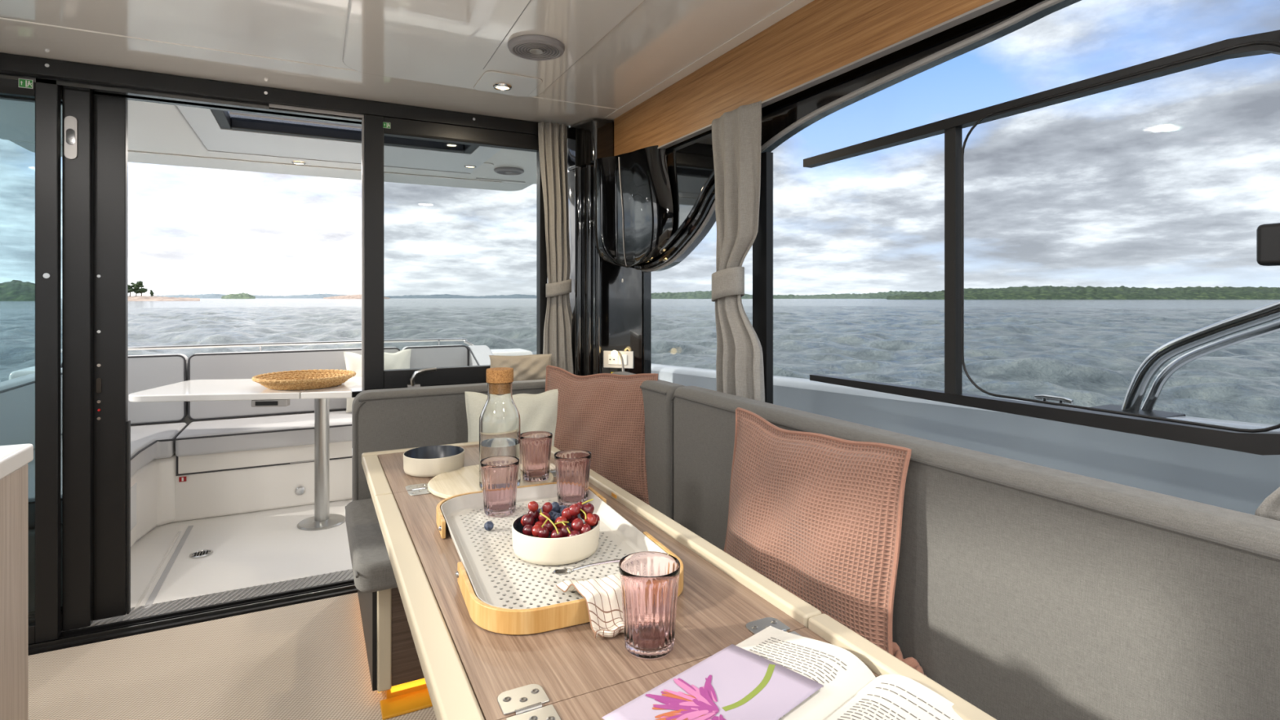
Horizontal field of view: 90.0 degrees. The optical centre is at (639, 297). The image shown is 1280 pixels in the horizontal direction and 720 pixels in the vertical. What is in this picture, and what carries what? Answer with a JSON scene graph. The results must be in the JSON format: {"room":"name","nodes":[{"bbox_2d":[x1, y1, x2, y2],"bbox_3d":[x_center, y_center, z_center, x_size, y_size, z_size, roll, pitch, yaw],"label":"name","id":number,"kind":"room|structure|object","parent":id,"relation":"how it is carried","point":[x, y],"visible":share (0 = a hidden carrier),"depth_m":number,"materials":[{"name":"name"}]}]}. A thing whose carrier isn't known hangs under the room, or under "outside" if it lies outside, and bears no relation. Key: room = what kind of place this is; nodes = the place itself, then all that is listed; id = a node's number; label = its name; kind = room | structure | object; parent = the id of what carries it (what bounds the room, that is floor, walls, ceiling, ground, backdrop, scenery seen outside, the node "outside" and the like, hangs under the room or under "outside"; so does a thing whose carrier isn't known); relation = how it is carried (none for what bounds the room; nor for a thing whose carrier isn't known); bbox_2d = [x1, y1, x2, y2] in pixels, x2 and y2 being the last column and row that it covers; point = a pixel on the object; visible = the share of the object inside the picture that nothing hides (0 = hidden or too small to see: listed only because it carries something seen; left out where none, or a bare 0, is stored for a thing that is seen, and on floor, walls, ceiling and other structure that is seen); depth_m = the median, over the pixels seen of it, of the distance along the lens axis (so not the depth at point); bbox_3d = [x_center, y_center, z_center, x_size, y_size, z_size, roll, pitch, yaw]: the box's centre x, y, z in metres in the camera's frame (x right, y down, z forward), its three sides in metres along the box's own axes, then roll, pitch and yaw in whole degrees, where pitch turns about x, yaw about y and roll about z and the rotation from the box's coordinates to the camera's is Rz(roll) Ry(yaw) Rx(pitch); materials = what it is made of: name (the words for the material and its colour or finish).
{"room":"ship interior","nodes":[
{"label":"ship interior","id":0,"kind":"room"},
{"bbox_2d":[28,592,436,719],"bbox_3d":[-0.233,1.185,0.457,2.600,0.030,4.525,0,0,-27],"label":"floor","id":1,"kind":"structure","parent":0,"point":[308,660],"depth_m":2.00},
{"bbox_2d":[0,443,33,719],"bbox_3d":[-1.160,0.719,0.397,0.785,0.902,1.371,0,0,-27],"label":"cabinet","id":2,"kind":"object","parent":1,"relation":"on","point":[14,459],"depth_m":1.12,"materials":[{"name":"brown wood"}]},
{"bbox_2d":[0,443,33,479],"bbox_3d":[-1.160,0.285,0.397,0.785,0.034,1.371,0,0,-27],"label":"countertop","id":3,"kind":"structure","parent":2,"relation":"on","point":[12,457],"depth_m":1.12,"materials":[{"name":"white laminate"}]},
{"bbox_2d":[356,587,432,719],"bbox_3d":[-0.565,0.985,2.350,0.830,0.371,0.900,0,0,-27],"label":"bench base","id":4,"kind":"object","parent":1,"relation":"on","point":[395,668],"visible":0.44,"depth_m":1.84,"materials":[{"name":"brown wood"}]},
{"bbox_2d":[345,497,397,592],"bbox_3d":[-0.487,0.758,2.198,0.930,0.080,0.638,0,0,-27],"label":"seat cushion","id":5,"kind":"object","parent":4,"relation":"on","point":[372,570],"visible":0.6,"depth_m":1.83,"materials":[{"name":"grey fabric"}]},
{"bbox_2d":[464,389,558,446],"bbox_3d":[-0.462,0.531,2.354,0.362,0.376,0.134,0,0,-7],"label":"lumbar pillow","id":6,"kind":"object","parent":5,"relation":"on","point":[538,412],"visible":0.29,"depth_m":2.35,"materials":[{"name":"beige fabric"}]},
{"bbox_2d":[545,364,657,505],"bbox_3d":[-0.168,0.493,2.349,0.511,0.462,0.156,0,0,29],"label":"throw pillow","id":7,"kind":"object","parent":5,"relation":"on","point":[602,415],"visible":0.74,"depth_m":2.27,"materials":[{"name":"pink fabric"}]},
{"bbox_2d":[351,379,545,501],"bbox_3d":[-0.649,0.556,2.529,0.896,0.428,0.104,0,0,-27],"label":"backrest cushion","id":8,"kind":"object","parent":4,"relation":"on","point":[399,418],"visible":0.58,"depth_m":2.37,"materials":[{"name":"grey fabric"}]},
{"bbox_2d":[361,440,996,719],"bbox_3d":[-0.109,0.827,1.137,0.566,0.686,2.325,0,0,-27],"label":"table","id":9,"kind":"object","parent":1,"relation":"on","point":[471,672],"visible":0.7,"depth_m":0.95,"materials":[{"name":"brown wood"}]},
{"bbox_2d":[403,444,464,477],"bbox_3d":[-0.597,0.473,1.857,0.170,0.054,0.170,0,0,-27],"label":"serving bowl","id":10,"kind":"object","parent":9,"relation":"on","point":[429,461],"visible":0.98,"depth_m":1.81,"materials":[{"name":"beige ceramic"}]},
{"bbox_2d":[427,463,553,498],"bbox_3d":[-0.400,0.494,1.729,0.330,0.012,0.330,0,0,-27],"label":"serving board","id":11,"kind":"object","parent":9,"relation":"on","point":[462,480],"visible":0.36,"depth_m":1.70,"materials":[{"name":"brown wood"}]},
{"bbox_2d":[479,367,520,489],"bbox_3d":[-0.361,0.335,1.648,0.104,0.305,0.104,0,0,-27],"label":"carafe","id":12,"kind":"object","parent":11,"relation":"on","point":[500,420],"visible":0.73,"depth_m":1.61,"materials":[{"name":"clear glass"}]},
{"bbox_2d":[520,431,552,482],"bbox_3d":[-0.280,0.428,1.726,0.088,0.120,0.088,0,0,-44],"label":"tumbler","id":13,"kind":"object","parent":11,"relation":"on","point":[535,446],"visible":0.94,"depth_m":1.69,"materials":[{"name":"pink glass"}]},
{"bbox_2d":[520,462,555,471],"bbox_3d":[-0.285,0.480,1.803,0.100,0.008,0.055,0,0,-27],"label":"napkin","id":14,"kind":"object","parent":11,"relation":"on","point":[552,467],"visible":0.15,"depth_m":1.81,"materials":[{"name":"white fabric"}]},
{"bbox_2d":[435,482,683,635],"bbox_3d":[-0.190,0.481,1.278,0.376,0.036,0.631,0,0,-24],"label":"serving tray","id":15,"kind":"object","parent":9,"relation":"on","point":[503,593],"visible":0.52,"depth_m":1.18,"materials":[{"name":"white metal"}]},
{"bbox_2d":[484,520,493,530],"bbox_3d":[-0.320,0.482,1.355,0.020,0.020,0.020,0,0,-40],"label":"blueberry","id":16,"kind":"object","parent":15,"relation":"on","point":[488,526],"visible":1,"depth_m":1.35,"materials":[{"name":"blue food"}]},
{"bbox_2d":[480,455,519,517],"bbox_3d":[-0.321,0.432,1.467,0.088,0.120,0.088,0,0,-39],"label":"tumbler","id":17,"kind":"object","parent":15,"relation":"on","point":[500,474],"visible":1,"depth_m":1.44,"materials":[{"name":"pink glass"}]},
{"bbox_2d":[511,510,599,565],"bbox_3d":[-0.164,0.465,1.251,0.170,0.054,0.170,0,0,-27],"label":"serving bowl","id":18,"kind":"object","parent":15,"relation":"on","point":[548,551],"visible":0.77,"depth_m":1.18,"materials":[{"name":"beige ceramic"}]},
{"bbox_2d":[520,501,559,537],"bbox_3d":[-0.198,0.427,1.237,0.062,0.062,0.120,0,0,-18],"label":"cherries","id":19,"kind":"object","parent":18,"relation":"in","point":[542,528],"visible":0.98,"depth_m":1.23,"materials":[{"name":"red food"}]},
{"bbox_2d":[548,511,556,520],"bbox_3d":[-0.172,0.430,1.263,0.019,0.019,0.019,0,0,-1],"label":"blueberry","id":20,"kind":"object","parent":18,"relation":"in","point":[552,513],"visible":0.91,"depth_m":1.26,"materials":[{"name":"blue food"}]},
{"bbox_2d":[551,502,559,511],"bbox_3d":[-0.170,0.418,1.281,0.019,0.019,0.018,0,0,-32],"label":"blueberry","id":21,"kind":"object","parent":18,"relation":"in","point":[556,506],"visible":0.85,"depth_m":1.27,"materials":[{"name":"blue food"}]},
{"bbox_2d":[552,512,561,522],"bbox_3d":[-0.162,0.432,1.257,0.019,0.019,0.019,0,0,27],"label":"blueberry","id":22,"kind":"object","parent":18,"relation":"in","point":[556,515],"visible":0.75,"depth_m":1.25,"materials":[{"name":"blue food"}]},
{"bbox_2d":[558,505,567,514],"bbox_3d":[-0.154,0.426,1.283,0.019,0.018,0.019,0,0,33],"label":"blueberry","id":23,"kind":"object","parent":18,"relation":"in","point":[562,508],"visible":0.48,"depth_m":1.28,"materials":[{"name":"blue food"}]},
{"bbox_2d":[550,498,599,537],"bbox_3d":[-0.123,0.427,1.237,0.071,0.065,0.113,0,0,28],"label":"cherries","id":24,"kind":"object","parent":18,"relation":"in","point":[570,514],"visible":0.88,"depth_m":1.23,"materials":[{"name":"red food"}]},
{"bbox_2d":[554,449,591,507],"bbox_3d":[-0.161,0.432,1.530,0.088,0.120,0.088,0,0,-33],"label":"tumbler","id":25,"kind":"object","parent":15,"relation":"on","point":[572,467],"visible":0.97,"depth_m":1.50,"materials":[{"name":"pink glass"}]},
{"bbox_2d":[552,558,621,574],"bbox_3d":[-0.084,0.462,1.104,0.132,0.016,0.020,0,0,-13],"label":"spoon","id":26,"kind":"object","parent":15,"relation":"on","point":[561,571],"visible":0.96,"depth_m":1.10,"materials":[{"name":"silver metal"}]},
{"bbox_2d":[555,573,624,638],"bbox_3d":[-0.048,0.474,1.025,0.116,0.046,0.190,0,0,-27],"label":"napkin","id":27,"kind":"object","parent":15,"relation":"on","point":[602,597],"visible":0.7,"depth_m":0.98,"materials":[{"name":"white fabric"}]},
{"bbox_2d":[618,551,679,659],"bbox_3d":[0.013,0.440,0.916,0.088,0.120,0.088,0,0,-27],"label":"tumbler","id":28,"kind":"object","parent":9,"relation":"on","point":[650,580],"visible":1,"depth_m":0.89,"materials":[{"name":"pink glass"}]},
{"bbox_2d":[735,625,963,719],"bbox_3d":[0.214,0.488,0.751,0.263,0.023,0.344,0,0,-42],"label":"book","id":29,"kind":"object","parent":9,"relation":"on","point":[851,691],"visible":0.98,"depth_m":0.80,"materials":[{"name":"grey paper"}]},
{"bbox_2d":[601,644,823,719],"bbox_3d":[0.090,0.477,0.758,0.232,0.008,0.144,0,0,-42],"label":"magazine","id":30,"kind":"object","parent":29,"relation":"on","point":[735,682],"visible":1,"depth_m":0.77,"materials":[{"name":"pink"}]},
{"bbox_3d":[0.575,0.984,0.942,0.560,0.371,2.555,0,0,-27],"label":"bench base","id":31,"kind":"object","parent":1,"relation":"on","visible":0},
{"bbox_2d":[611,371,684,519],"bbox_3d":[0.020,0.530,2.321,0.094,0.480,0.504,0,0,-27],"label":"backrest cushion","id":32,"kind":"object","parent":31,"relation":"on","point":[657,395],"visible":0.25,"depth_m":2.15,"materials":[{"name":"grey fabric"}]},
{"bbox_2d":[670,386,1279,719],"bbox_3d":[0.708,0.527,0.980,0.098,0.485,2.502,0,0,-27],"label":"backrest cushion","id":33,"kind":"object","parent":31,"relation":"on","point":[1024,590],"visible":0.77,"depth_m":1.00,"materials":[{"name":"grey fabric"}]},
{"bbox_3d":[0.461,0.758,0.884,0.430,0.080,2.555,0,0,-27],"label":"seat cushion","id":34,"kind":"object","parent":31,"relation":"on","visible":0},
{"bbox_2d":[724,407,926,675],"bbox_3d":[0.357,0.501,1.397,0.159,0.438,0.561,0,0,-34],"label":"throw pillow","id":35,"kind":"object","parent":34,"relation":"on","point":[818,516],"visible":0.73,"depth_m":1.29,"materials":[{"name":"pink fabric"}]},
{"bbox_2d":[130,498,352,609],"bbox_3d":[-1.569,1.208,3.129,2.650,0.084,1.200,0,0,-27],"label":"floor","id":36,"kind":"structure","parent":0,"point":[252,548],"depth_m":2.94,"materials":[{"name":"white"}]},
{"bbox_2d":[28,440,351,612],"bbox_3d":[-1.782,0.994,3.491,2.600,0.352,1.860,0,0,-27],"label":"bench","id":37,"kind":"object","parent":36,"relation":"on","point":[235,482],"visible":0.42,"depth_m":3.42,"materials":[{"name":"white plastic"}]},
{"bbox_2d":[27,448,35,528],"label":"seat cushion","id":38,"kind":"object","parent":37,"relation":"on","point":[31,464],"depth_m":2.33,"materials":[{"name":"leather"}]},
{"bbox_2d":[0,368,62,448],"bbox_3d":[-2.754,0.538,2.772,0.114,0.336,1.438,0,0,-27],"label":"bench cushion","id":39,"kind":"object","parent":38,"relation":"on","point":[17,395],"visible":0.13,"depth_m":2.79,"materials":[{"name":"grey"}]},
{"bbox_2d":[130,422,188,476],"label":"seat cushion","id":40,"kind":"object","parent":37,"relation":"on","point":[149,443],"depth_m":3.24,"materials":[{"name":"white leather"}]},
{"bbox_2d":[178,476,186,482],"bbox_3d":[-2.377,0.942,3.327,0.032,0.026,0.002,0,0,-27],"label":"label","id":41,"kind":"object","parent":37,"relation":"attached to","point":[180,478],"visible":1,"depth_m":3.33,"materials":[{"name":"red plastic"}]},
{"bbox_2d":[175,410,351,457],"bbox_3d":[-1.683,0.762,3.869,1.780,0.108,0.459,0,0,-27],"label":"seat cushion","id":42,"kind":"object","parent":37,"relation":"on","point":[231,435],"visible":0.43,"depth_m":3.48,"materials":[{"name":"white leather"}]},
{"bbox_2d":[343,348,411,413],"bbox_3d":[-1.642,0.519,4.041,0.405,0.375,0.167,0,0,-33],"label":"throw pillow","id":43,"kind":"object","parent":42,"relation":"on","point":[401,359],"visible":0.27,"depth_m":4.03,"materials":[{"name":"beige fabric"}]},
{"bbox_2d":[28,578,357,655],"bbox_3d":[-1.794,1.193,2.327,1.420,0.074,0.224,0,0,-27],"label":"trim","id":44,"kind":"structure","parent":36,"relation":"on","point":[67,639],"depth_m":2.34,"materials":[{"name":"black metal"}]},
{"bbox_2d":[0,78,61,644],"bbox_3d":[-2.189,0.209,2.077,0.468,1.898,0.038,0,0,-27],"label":"door","id":45,"kind":"structure","parent":44,"relation":"on","point":[46,627],"depth_m":2.16,"materials":[{"name":"black metal"}]},
{"bbox_2d":[18,78,32,88],"bbox_3d":[-2.045,-0.714,2.131,0.036,0.029,0.002,0,0,-27],"label":"exit sign","id":46,"kind":"object","parent":45,"relation":"attached to","point":[25,83],"visible":1,"depth_m":2.13,"materials":[{"name":"green plastic"}]},
{"bbox_2d":[0,87,93,631],"bbox_3d":[-2.165,0.207,2.134,0.524,1.885,0.042,0,0,-27],"label":"door","id":47,"kind":"structure","parent":44,"relation":"on","point":[77,611],"depth_m":2.22,"materials":[{"name":"black metal"}]},
{"bbox_2d":[189,549,213,558],"bbox_3d":[-2.000,1.165,2.918,0.090,0.006,0.090,0,0,-27],"label":"floor drain","id":48,"kind":"object","parent":36,"relation":"on","point":[201,553],"visible":1,"depth_m":2.91,"materials":[{"name":"silver metal"}]},
{"bbox_2d":[61,568,353,631],"bbox_3d":[-1.653,1.177,2.474,1.704,0.025,0.130,0,0,-27],"label":"trim","id":49,"kind":"structure","parent":36,"relation":"on","point":[163,607],"depth_m":2.51,"materials":[{"name":"silver metal"}]},
{"bbox_2d":[128,377,361,530],"bbox_3d":[-1.734,0.809,3.315,1.400,0.722,0.590,0,0,-8],"label":"table","id":50,"kind":"object","parent":36,"relation":"on","point":[230,389],"visible":0.73,"depth_m":3.25,"materials":[{"name":"white plastic"}]},
{"bbox_2d":[251,368,355,390],"bbox_3d":[-1.704,0.417,3.262,0.471,0.060,0.471,0,0,-27],"label":"wicker basket","id":51,"kind":"object","parent":50,"relation":"on","point":[297,380],"visible":1,"depth_m":3.20,"materials":[{"name":"beige wicker"}]},
{"bbox_2d":[0,98,536,191],"bbox_3d":[-1.768,-0.255,3.465,2.900,1.290,2.080,0,0,-27],"label":"roof","id":52,"kind":"structure","parent":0,"point":[162,134],"depth_m":3.62,"materials":[{"name":"white plastic"}]},
{"bbox_2d":[291,161,306,164],"bbox_3d":[-2.092,-0.825,3.923,0.080,0.008,0.080,0,0,-27],"label":"light","id":53,"kind":"object","parent":52,"relation":"attached to","point":[292,162],"visible":1,"depth_m":3.91,"materials":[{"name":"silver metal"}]},
{"bbox_2d":[211,109,478,153],"bbox_3d":[-1.370,-0.849,3.124,1.200,0.053,0.570,0,0,-27],"label":"skylight","id":54,"kind":"object","parent":52,"relation":"attached to","point":[223,117],"visible":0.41,"depth_m":3.22,"materials":[{"name":"black glass"}]},
{"bbox_2d":[463,164,476,168],"bbox_3d":[-1.057,-0.818,3.985,0.080,0.008,0.080,0,0,-27],"label":"light","id":55,"kind":"object","parent":52,"relation":"attached to","point":[466,166],"visible":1,"depth_m":3.98,"materials":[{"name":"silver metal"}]},
{"bbox_2d":[493,167,524,175],"bbox_3d":[-0.848,-0.820,4.148,0.190,0.019,0.190,0,0,-27],"label":"ceiling speaker","id":56,"kind":"object","parent":52,"relation":"attached to","point":[503,171],"visible":1,"depth_m":4.11,"materials":[{"name":"grey plastic"}]},
{"bbox_2d":[497,170,520,174],"bbox_3d":[-0.848,-0.817,4.148,0.152,0.007,0.152,0,0,-27],"label":"grille","id":57,"kind":"object","parent":56,"relation":"attached to","point":[503,172],"depth_m":4.16,"materials":[{"name":"silver metal"}]},
{"bbox_2d":[0,52,568,138],"bbox_3d":[-1.411,-0.761,2.523,2.340,0.076,0.183,0,0,-27],"label":"track","id":58,"kind":"structure","parent":0,"point":[104,81],"depth_m":2.39,"materials":[{"name":"black metal"}]},
{"bbox_2d":[0,94,130,620],"bbox_3d":[-2.132,0.210,2.199,0.602,1.880,0.040,0,0,-27],"label":"door","id":59,"kind":"structure","parent":58,"relation":"attached to","point":[111,424],"depth_m":2.30,"materials":[{"name":"black metal"}]},
{"bbox_2d":[379,688,432,719],"bbox_3d":[-0.540,1.165,1.905,0.430,0.009,0.085,0,0,-27],"label":"light","id":60,"kind":"object","parent":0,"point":[405,701],"depth_m":1.84,"materials":[{"name":"orange plastic"}]},
{"bbox_2d":[0,0,813,127],"bbox_3d":[-0.252,-0.822,0.494,2.600,0.080,4.610,0,0,-27],"label":"ceiling","id":61,"kind":"structure","parent":0,"point":[443,55],"depth_m":1.99,"materials":[{"name":"white plastic"}]},
{"bbox_2d":[493,83,511,90],"bbox_3d":[-0.507,-0.777,2.362,0.068,0.008,0.068,0,0,-27],"label":"recessed light","id":62,"kind":"object","parent":61,"relation":"in","point":[500,86],"visible":1,"depth_m":2.36,"materials":[{"name":"silver metal"}]},
{"bbox_2d":[507,35,564,60],"bbox_3d":[-0.323,-0.776,1.996,0.176,0.019,0.176,0,0,-27],"label":"ceiling speaker","id":63,"kind":"object","parent":61,"relation":"attached to","point":[533,47],"visible":1,"depth_m":1.97,"materials":[{"name":"grey plastic"}]},
{"bbox_2d":[513,42,559,58],"bbox_3d":[-0.323,-0.775,1.996,0.141,0.006,0.141,0,0,22],"label":"grille","id":64,"kind":"object","parent":63,"relation":"attached to","point":[522,50],"depth_m":1.99,"materials":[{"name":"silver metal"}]},
{"bbox_2d":[537,121,573,373],"bbox_3d":[-0.364,-0.207,2.894,0.186,1.155,0.076,0,0,-30],"label":"curtain","id":65,"kind":"object","parent":61,"relation":"hanging from","point":[553,138],"visible":0.97,"depth_m":2.88,"materials":[{"name":"fabric"}]},
{"bbox_2d":[613,0,1015,155],"bbox_3d":[0.713,-0.691,1.262,0.028,0.220,3.601,0,0,-27],"label":"trim","id":66,"kind":"structure","parent":61,"relation":"attached to","point":[822,41],"depth_m":1.80,"materials":[{"name":"brown wood"}]},
{"bbox_2d":[711,100,764,402],"bbox_3d":[0.293,-0.131,2.001,0.079,0.911,0.284,0,0,-25],"label":"curtain","id":67,"kind":"object","parent":66,"relation":"hanging from","point":[736,135],"visible":0.98,"depth_m":1.98,"materials":[{"name":"fabric"}]},
{"bbox_2d":[488,354,551,381],"bbox_3d":[-0.515,0.307,2.768,0.272,0.126,0.083,0,0,-19],"label":"lumbar pillow","id":68,"kind":"object","parent":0,"point":[526,367],"visible":0.71,"depth_m":2.75,"materials":[{"name":"beige fabric"}]},
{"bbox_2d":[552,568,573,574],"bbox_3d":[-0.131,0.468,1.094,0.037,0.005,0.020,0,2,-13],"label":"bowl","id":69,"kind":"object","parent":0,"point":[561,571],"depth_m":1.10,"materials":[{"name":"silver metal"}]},
{"bbox_2d":[567,118,673,376],"bbox_3d":[-0.101,-0.203,2.728,0.201,1.193,0.710,0,0,-27],"label":"pillar","id":70,"kind":"structure","parent":0,"point":[620,206],"depth_m":2.76,"materials":[{"name":"black plastic"}]},
{"bbox_2d":[610,350,624,371],"bbox_3d":[-0.086,0.310,2.712,0.080,0.180,0.036,0,0,-44],"label":"reading lamp","id":71,"kind":"object","parent":70,"relation":"attached to","point":[614,353],"visible":0.63,"depth_m":2.71,"materials":[{"name":"silver metal"}]},
{"bbox_2d":[603,350,633,368],"bbox_3d":[-0.093,0.265,2.752,0.136,0.074,0.013,0,0,17],"label":"power socket","id":72,"kind":"object","parent":70,"relation":"attached to","point":[609,362],"visible":0.94,"depth_m":2.75,"materials":[{"name":"grey plastic"}]},
{"bbox_2d":[0,348,1279,515],"bbox_3d":[-0.159,1.119,0.312,3.480,2.002,9.100,0,0,-27],"label":"deck","id":73,"kind":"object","parent":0,"point":[1229,479],"visible":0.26,"depth_m":1.54,"materials":[{"name":"white plastic"}]},
{"bbox_2d":[61,353,187,425],"bbox_3d":[-2.870,0.515,3.586,0.552,0.385,0.102,0,0,-27],"label":"seat backrest","id":74,"kind":"object","parent":73,"relation":"attached to","point":[145,372],"visible":0.47,"depth_m":3.60,"materials":[{"name":"grey leather"}]},
{"bbox_2d":[187,398,314,420],"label":"bench cushion","id":75,"kind":"object","parent":73,"relation":"attached to","point":[197,410],"depth_m":3.78,"materials":[{"name":"grey leather"}]},
{"bbox_2d":[61,337,474,352],"bbox_3d":[-2.232,0.343,4.140,2.389,0.112,0.102,0,0,-27],"label":"rail","id":76,"kind":"object","parent":73,"relation":"on","point":[464,340],"visible":0.61,"depth_m":4.13,"materials":[{"name":"silver metal"}]},
{"bbox_2d":[187,347,361,380],"label":"seat backrest","id":77,"kind":"object","parent":73,"relation":"attached to","point":[227,366],"depth_m":3.83,"materials":[{"name":"grey leather"}]},
{"bbox_2d":[401,344,468,368],"bbox_3d":[-1.389,0.515,4.342,0.430,0.385,0.102,0,0,-27],"label":"bench cushion","id":78,"kind":"object","parent":73,"relation":"attached to","point":[456,355],"visible":0.37,"depth_m":4.31,"materials":[{"name":"grey leather"}]},
{"bbox_2d":[466,345,493,365],"bbox_3d":[-0.848,0.519,3.918,0.148,0.373,1.350,0,0,-27],"label":"bench cushion","id":79,"kind":"object","parent":73,"relation":"attached to","point":[478,355],"visible":0.25,"depth_m":4.34,"materials":[{"name":"leather"}]},
{"bbox_2d":[1034,394,1075,405],"bbox_3d":[1.044,0.258,1.617,0.032,0.021,0.100,0,0,-27],"label":"cleat","id":80,"kind":"object","parent":73,"relation":"on","point":[1045,397],"visible":0.51,"depth_m":1.61,"materials":[{"name":"silver metal"}]},
{"bbox_2d":[1090,300,1279,417],"bbox_3d":[1.582,-0.173,0.569,0.095,0.923,2.145,0,0,-27],"label":"rail","id":81,"kind":"object","parent":73,"relation":"attached to","point":[1142,378],"visible":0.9,"depth_m":1.37,"materials":[{"name":"silver metal"}]},
{"bbox_2d":[1254,486,1279,520],"bbox_3d":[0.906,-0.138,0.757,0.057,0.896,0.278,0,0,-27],"label":"throw pillow","id":82,"kind":"object","parent":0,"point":[1269,508],"visible":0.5,"depth_m":0.86,"materials":[{"name":"fabric"}]},
{"bbox_3d":[0.872,0.830,1.057,0.065,0.880,4.590,0,0,-27],"label":"wall","id":83,"kind":"structure","parent":0,"visible":0},
{"bbox_2d":[634,0,1279,455],"bbox_3d":[0.861,-0.206,1.051,0.080,1.192,4.590,0,0,-27],"label":"window","id":84,"kind":"structure","parent":83,"relation":"in","point":[690,162],"depth_m":1.41,"materials":[{"name":"black metal"}]},
{"bbox_3d":[-0.650,0.832,2.890,1.130,0.875,0.060,0,0,-27],"label":"wall","id":85,"kind":"structure","parent":0,"visible":0},
{"bbox_2d":[351,114,547,397],"bbox_3d":[-0.739,-0.173,2.763,0.925,1.135,0.106,0,0,-27],"label":"window frame","id":86,"kind":"structure","parent":85,"relation":"in","point":[374,376],"depth_m":2.62,"materials":[{"name":"black metal"}]},
{"bbox_2d":[382,122,390,128],"bbox_3d":[-1.035,-0.706,2.615,0.029,0.023,0.002,0,0,-27],"label":"exit sign","id":87,"kind":"object","parent":86,"relation":"attached to","point":[385,125],"visible":1,"depth_m":2.62,"materials":[{"name":"green plastic"}]},
{"label":"outside","id":88,"kind":"structure","parent":0,"visible":0},
{"bbox_2d":[0,298,1279,425],"bbox_3d":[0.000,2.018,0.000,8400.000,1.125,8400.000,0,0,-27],"label":"sea","id":89,"kind":"structure","parent":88,"point":[1088,353],"depth_m":31.29,"materials":[{"name":"liquid"}]},
{"bbox_2d":[0,280,35,301],"bbox_3d":[-518.750,-5.475,465.000,189.549,15.451,197.795,0,0,-27],"label":"islet","id":90,"kind":"object","parent":89,"relation":"on","point":[15,290],"visible":0.75,"depth_m":427.86,"materials":[{"name":"green plant"}]},
{"bbox_2d":[128,295,199,301],"bbox_3d":[-346.875,0.333,450.000,76.265,3.834,106.291,0,0,-27],"label":"islet","id":91,"kind":"object","parent":89,"relation":"on","point":[144,298],"visible":0.71,"depth_m":425.98,"materials":[{"name":"beige sand"}]},
{"bbox_2d":[128,282,134,296],"bbox_3d":[-350.471,-4.960,439.793,6.450,11.448,7.255,0,0,-27],"label":"pine tree","id":92,"kind":"object","parent":91,"relation":"on","point":[131,289],"visible":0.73,"depth_m":438.60,"materials":[{"name":"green plant"}]},
{"bbox_2d":[133,283,139,296],"bbox_3d":[-346.140,-4.769,440.066,4.411,11.062,6.601,0,0,-27],"label":"pine tree","id":93,"kind":"object","parent":91,"relation":"on","point":[135,286],"visible":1,"depth_m":438.44,"materials":[{"name":"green plant"}]},
{"bbox_2d":[136,280,147,296],"bbox_3d":[-342.788,-5.546,440.487,5.700,12.620,6.814,0,0,-27],"label":"pine tree","id":94,"kind":"object","parent":91,"relation":"on","point":[140,283],"visible":0.99,"depth_m":438.86,"materials":[{"name":"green plant"}]},
{"bbox_2d":[221,293,255,298],"bbox_3d":[-980.657,-5.363,1560.000,86.341,15.225,178.797,0,0,-27],"label":"islet","id":95,"kind":"object","parent":89,"relation":"on","point":[241,295],"visible":0.94,"depth_m":1514.31,"materials":[{"name":"green plant"}]},
{"bbox_2d":[128,293,348,298],"bbox_3d":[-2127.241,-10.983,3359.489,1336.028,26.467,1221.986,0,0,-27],"label":"hills","id":96,"kind":"structure","parent":89,"relation":"on","point":[211,295],"depth_m":3165.35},
{"bbox_2d":[323,293,390,298],"bbox_3d":[-602.312,-3.392,1367.741,134.484,11.284,206.595,0,0,-27],"label":"islet","id":97,"kind":"object","parent":89,"relation":"on","point":[359,295],"visible":0.66,"depth_m":1315.17,"materials":[{"name":"beige sand"}]},
{"bbox_2d":[383,293,536,298],"bbox_3d":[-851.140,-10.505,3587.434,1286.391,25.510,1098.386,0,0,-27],"label":"hills","id":98,"kind":"structure","parent":89,"relation":"on","point":[445,295],"depth_m":3356.36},
{"bbox_2d":[651,290,752,298],"bbox_3d":[105.072,-8.408,1664.552,503.794,21.315,439.109,0,0,-27],"label":"shore","id":99,"kind":"structure","parent":89,"relation":"on","point":[696,295],"depth_m":1535.90,"materials":[{"name":"green plant"}]},
{"bbox_2d":[751,290,925,298],"bbox_3d":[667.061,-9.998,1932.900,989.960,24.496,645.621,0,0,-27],"label":"shore","id":100,"kind":"structure","parent":89,"relation":"on","point":[879,295],"depth_m":1747.22,"materials":[{"name":"green plant"}]},
{"bbox_2d":[886,285,1279,299],"bbox_3d":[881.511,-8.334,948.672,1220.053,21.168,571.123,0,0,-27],"label":"shore","id":101,"kind":"structure","parent":89,"relation":"on","point":[1024,292],"depth_m":784.08,"materials":[{"name":"green plant"}]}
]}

